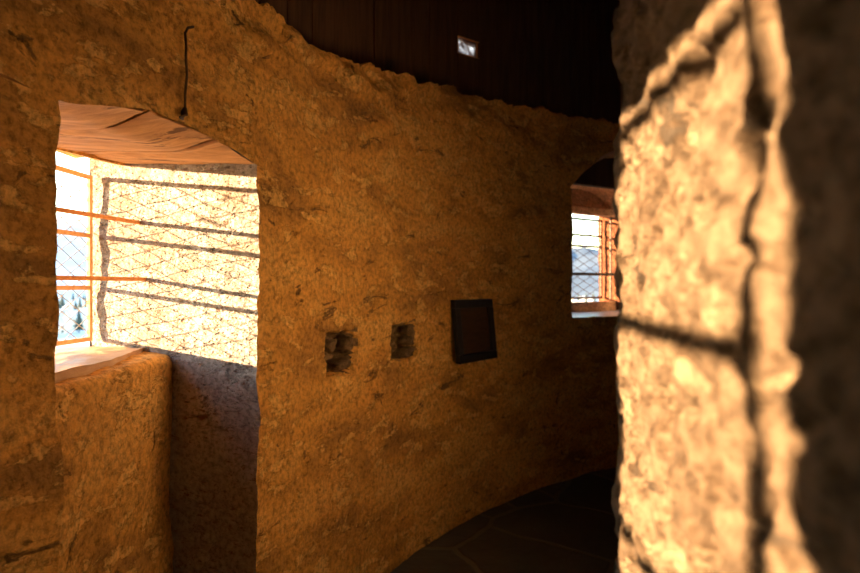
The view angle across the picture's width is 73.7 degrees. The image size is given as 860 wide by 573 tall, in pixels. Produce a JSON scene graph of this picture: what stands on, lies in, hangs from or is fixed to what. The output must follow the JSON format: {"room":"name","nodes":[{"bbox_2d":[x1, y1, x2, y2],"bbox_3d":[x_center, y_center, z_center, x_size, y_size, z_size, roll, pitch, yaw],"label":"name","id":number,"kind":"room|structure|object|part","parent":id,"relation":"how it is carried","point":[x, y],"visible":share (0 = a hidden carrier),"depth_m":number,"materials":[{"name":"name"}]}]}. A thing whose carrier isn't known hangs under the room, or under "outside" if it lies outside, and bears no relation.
{"room":"castle tower interior","nodes":[
{"label":"castle tower interior","id":0,"kind":"room"},
{"bbox_2d":[55,351,173,572],"bbox_3d":[-1.282,0.931,1.859,0.483,1.342,1.137,0,0,0],"label":"wall","id":1,"kind":"structure","parent":0,"point":[114,423],"depth_m":1.94,"materials":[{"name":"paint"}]},
{"bbox_2d":[56,84,213,165],"bbox_3d":[-1.252,-0.902,1.933,0.843,0.795,1.519,0,0,5],"label":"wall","id":2,"kind":"structure","parent":0,"point":[75,154],"depth_m":2.20,"materials":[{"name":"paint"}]},
{"bbox_2d":[89,146,259,572],"bbox_3d":[-1.064,0.511,2.332,0.870,2.266,0.032,0,0,19],"label":"wall","id":3,"kind":"structure","parent":0,"point":[195,242],"depth_m":2.29,"materials":[{"name":"beige stone"}]},
{"bbox_2d":[0,0,601,572],"bbox_3d":[0.231,0.060,3.505,1.190,3.164,6.084,0,0,37],"label":"wall","id":4,"kind":"structure","parent":0,"point":[387,199],"depth_m":2.74,"materials":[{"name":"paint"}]},
{"bbox_2d":[0,74,255,382],"bbox_3d":[-1.234,-0.119,1.909,0.928,0.834,1.402,0,0,17],"label":"window","id":5,"kind":"structure","parent":4,"relation":"in","point":[148,138],"depth_m":2.04,"materials":[{"name":"brown wood"}]},
{"bbox_3d":[-1.466,-0.120,1.930,0.016,0.702,1.019,0,0,3],"label":"frame","id":6,"kind":"part","parent":5,"relation":"part of","materials":[{"name":"beige paint"}]},
{"bbox_3d":[-1.338,0.274,1.869,0.452,0.049,1.146,0,0,0],"label":"sill","id":7,"kind":"part","parent":5,"relation":"part of","materials":[{"name":"wood"}]},
{"bbox_2d":[179,26,193,119],"bbox_3d":[-0.780,-0.689,1.840,0.022,0.320,0.061,0,0,24],"label":"rod","id":8,"kind":"object","parent":4,"relation":"attached to","point":[184,112],"visible":1,"depth_m":1.83,"materials":[{"name":"black metal"}]},
{"bbox_2d":[325,338,336,353],"bbox_3d":[-0.504,0.292,2.822,0.080,0.078,0.101,0,0,20],"label":"rubble stone","id":9,"kind":"object","parent":4,"relation":"attached to","point":[330,343],"visible":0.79,"depth_m":2.79,"materials":[{"name":"brown stone"}]},
{"bbox_2d":[326,357,350,371],"bbox_3d":[-0.457,0.388,2.866,0.096,0.070,0.153,0,0,25],"label":"rubble stone","id":10,"kind":"object","parent":4,"relation":"on","point":[337,364],"visible":0.99,"depth_m":2.83,"materials":[{"name":"brown stone"}]},
{"bbox_2d":[335,334,353,353],"bbox_3d":[-0.437,0.290,2.899,0.108,0.102,0.081,0,0,34],"label":"rubble stone","id":11,"kind":"object","parent":10,"relation":"on","point":[344,345],"visible":0.98,"depth_m":2.87,"materials":[{"name":"brown stone"}]},
{"bbox_2d":[394,347,413,357],"bbox_3d":[-0.152,0.395,3.432,0.106,0.068,0.123,0,0,21],"label":"rubble stone","id":12,"kind":"object","parent":4,"relation":"attached to","point":[401,352],"visible":0.99,"depth_m":3.39,"materials":[{"name":"brown stone"}]},
{"bbox_2d":[397,335,413,345],"bbox_3d":[-0.146,0.326,3.445,0.101,0.066,0.088,0,0,17],"label":"rubble stone","id":13,"kind":"object","parent":12,"relation":"on","point":[406,340],"visible":1,"depth_m":3.41,"materials":[{"name":"brown stone"}]},
{"bbox_2d":[396,324,414,333],"bbox_3d":[-0.146,0.253,3.448,0.110,0.062,0.083,0,0,30],"label":"rubble stone","id":14,"kind":"object","parent":13,"relation":"on","point":[408,328],"visible":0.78,"depth_m":3.42,"materials":[{"name":"brown stone"}]},
{"bbox_2d":[451,299,497,363],"bbox_3d":[0.306,0.295,3.901,0.082,0.415,0.444,0,0,40],"label":"framed board","id":15,"kind":"object","parent":4,"relation":"attached to","point":[473,323],"visible":1,"depth_m":3.88,"materials":[{"name":"black paint"}]},
{"bbox_3d":[0.298,0.295,3.907,0.051,0.305,0.334,0,0,40],"label":"panel","id":16,"kind":"part","parent":15,"relation":"part of","materials":[{"name":"brown wood"}]},
{"bbox_2d":[255,0,622,188],"bbox_3d":[3.646,-1.850,0.782,10.086,1.900,10.303,0,0,0],"label":"boards","id":17,"kind":"object","parent":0,"point":[555,55],"visible":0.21,"depth_m":4.38,"materials":[{"name":"brown wood"}]},
{"bbox_2d":[457,35,478,58],"bbox_3d":[0.271,-1.732,4.162,0.030,0.155,0.277,0,0,42],"label":"window","id":18,"kind":"structure","parent":17,"relation":"attached to","point":[465,46],"depth_m":4.16,"materials":[{"name":"metal"}]},
{"bbox_3d":[0.267,-1.732,4.166,0.004,0.150,0.247,0,0,42],"label":"pane","id":19,"kind":"part","parent":18,"relation":"part of","materials":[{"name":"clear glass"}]},
{"bbox_2d":[390,467,619,572],"bbox_3d":[3.500,1.600,1.000,13.000,0.014,13.000,0,0,0],"label":"floor","id":20,"kind":"structure","parent":0,"point":[568,526],"depth_m":3.65,"materials":[{"name":"stone"}]},
{"bbox_2d":[458,38,608,188],"bbox_3d":[3.643,-1.880,0.784,10.126,1.960,10.339,0,0,0],"label":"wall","id":21,"kind":"structure","parent":0,"point":[473,46],"depth_m":4.29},
{"bbox_2d":[571,116,619,477],"bbox_3d":[1.828,0.073,5.207,1.394,3.134,0.854,0,0,0],"label":"wall","id":22,"kind":"structure","parent":0,"point":[595,438],"depth_m":4.93,"materials":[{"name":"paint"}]},
{"bbox_2d":[571,151,614,208],"bbox_3d":[1.652,-0.995,5.523,1.513,0.495,0.863,0,0,-27],"label":"vault","id":23,"kind":"object","parent":22,"relation":"attached to","point":[580,195],"visible":0.18,"depth_m":5.93,"materials":[{"name":"wood"}]},
{"bbox_2d":[571,204,618,317],"bbox_3d":[1.583,-0.269,5.617,1.626,1.167,0.820,0,0,-34],"label":"window","id":24,"kind":"structure","parent":22,"relation":"in","point":[597,308],"depth_m":5.98,"materials":[{"name":"wood"}]},
{"bbox_3d":[1.506,-0.293,5.962,0.847,0.849,0.016,0,0,-34],"label":"frame","id":25,"kind":"part","parent":24,"relation":"part of","materials":[{"name":"wood"}]},
{"bbox_3d":[1.644,0.278,5.525,1.626,0.045,0.600,0,0,-34],"label":"sill","id":26,"kind":"part","parent":24,"relation":"part of","materials":[{"name":"brown wood"}]},
{"bbox_2d":[598,217,619,309],"bbox_3d":[1.803,-0.304,5.873,1.442,1.163,0.794,0,0,0],"label":"wall","id":27,"kind":"structure","parent":0,"point":[605,220],"depth_m":6.19,"materials":[{"name":"beige stone"}]},
{"bbox_2d":[611,0,859,572],"bbox_3d":[0.163,-0.602,-0.881,0.310,4.419,4.071,0,0,9],"label":"wall","id":28,"kind":"structure","parent":0,"point":[736,198],"depth_m":0.46,"materials":[{"name":"beige stone"}]},
{"label":"outside","id":29,"kind":"structure","parent":0,"visible":0},
{"bbox_2d":[56,328,89,347],"bbox_3d":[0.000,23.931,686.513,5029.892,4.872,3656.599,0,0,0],"label":"ground","id":30,"kind":"structure","parent":29,"point":[75,333],"depth_m":280.05,"materials":[{"name":"white snow"}]},
{"bbox_2d":[58,316,67,334],"bbox_3d":[-196.294,20.324,295.179,10.744,9.690,13.202,0,0,24],"label":"snow","id":31,"kind":"object","parent":30,"relation":"on","point":[62,321],"visible":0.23,"depth_m":297.38,"materials":[{"name":"white snow"}]},
{"bbox_2d":[61,293,64,306],"bbox_3d":[-365.929,14.932,570.121,7.972,18.654,8.177,0,0,0],"label":"conifer tree","id":32,"kind":"object","parent":30,"relation":"on","point":[62,298],"visible":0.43,"depth_m":569.18,"materials":[{"name":"green plant"}]},
{"bbox_2d":[62,303,77,309],"bbox_3d":[-287.538,18.398,458.417,10.094,10.428,17.939,0,0,-35],"label":"snow","id":33,"kind":"object","parent":30,"relation":"on","point":[70,307],"visible":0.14,"depth_m":451.69,"materials":[{"name":"white snow"}]},
{"bbox_2d":[61,310,86,328],"bbox_3d":[-207.513,19.148,337.112,10.823,10.854,13.538,0,0,31],"label":"snow","id":34,"kind":"object","parent":30,"relation":"on","point":[69,313],"visible":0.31,"depth_m":332.08,"materials":[{"name":"white snow"}]},
{"bbox_2d":[71,300,84,306],"bbox_3d":[-342.717,18.359,563.345,15.944,10.567,11.001,0,0,-37],"label":"snow","id":35,"kind":"object","parent":30,"relation":"on","point":[82,301],"visible":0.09,"depth_m":559.88,"materials":[{"name":"white snow"}]},
{"bbox_2d":[74,308,83,331],"bbox_3d":[-190.074,17.973,310.106,6.120,14.322,6.278,0,0,0],"label":"conifer tree","id":36,"kind":"object","parent":30,"relation":"on","point":[78,319],"visible":0.76,"depth_m":309.23,"materials":[{"name":"green plant"}]},
{"bbox_2d":[77,297,81,307],"bbox_3d":[-328.649,16.119,537.687,6.347,14.853,6.511,0,0,0],"label":"conifer tree","id":37,"kind":"object","parent":30,"relation":"on","point":[79,305],"visible":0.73,"depth_m":536.79,"materials":[{"name":"green plant"}]},
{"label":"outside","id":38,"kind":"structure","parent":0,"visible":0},
{"bbox_2d":[56,216,598,300],"bbox_3d":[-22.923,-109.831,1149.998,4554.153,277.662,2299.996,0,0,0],"label":"hills","id":39,"kind":"structure","parent":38,"point":[62,241],"depth_m":1227.82,"materials":[{"name":"white snow"}]}
]}

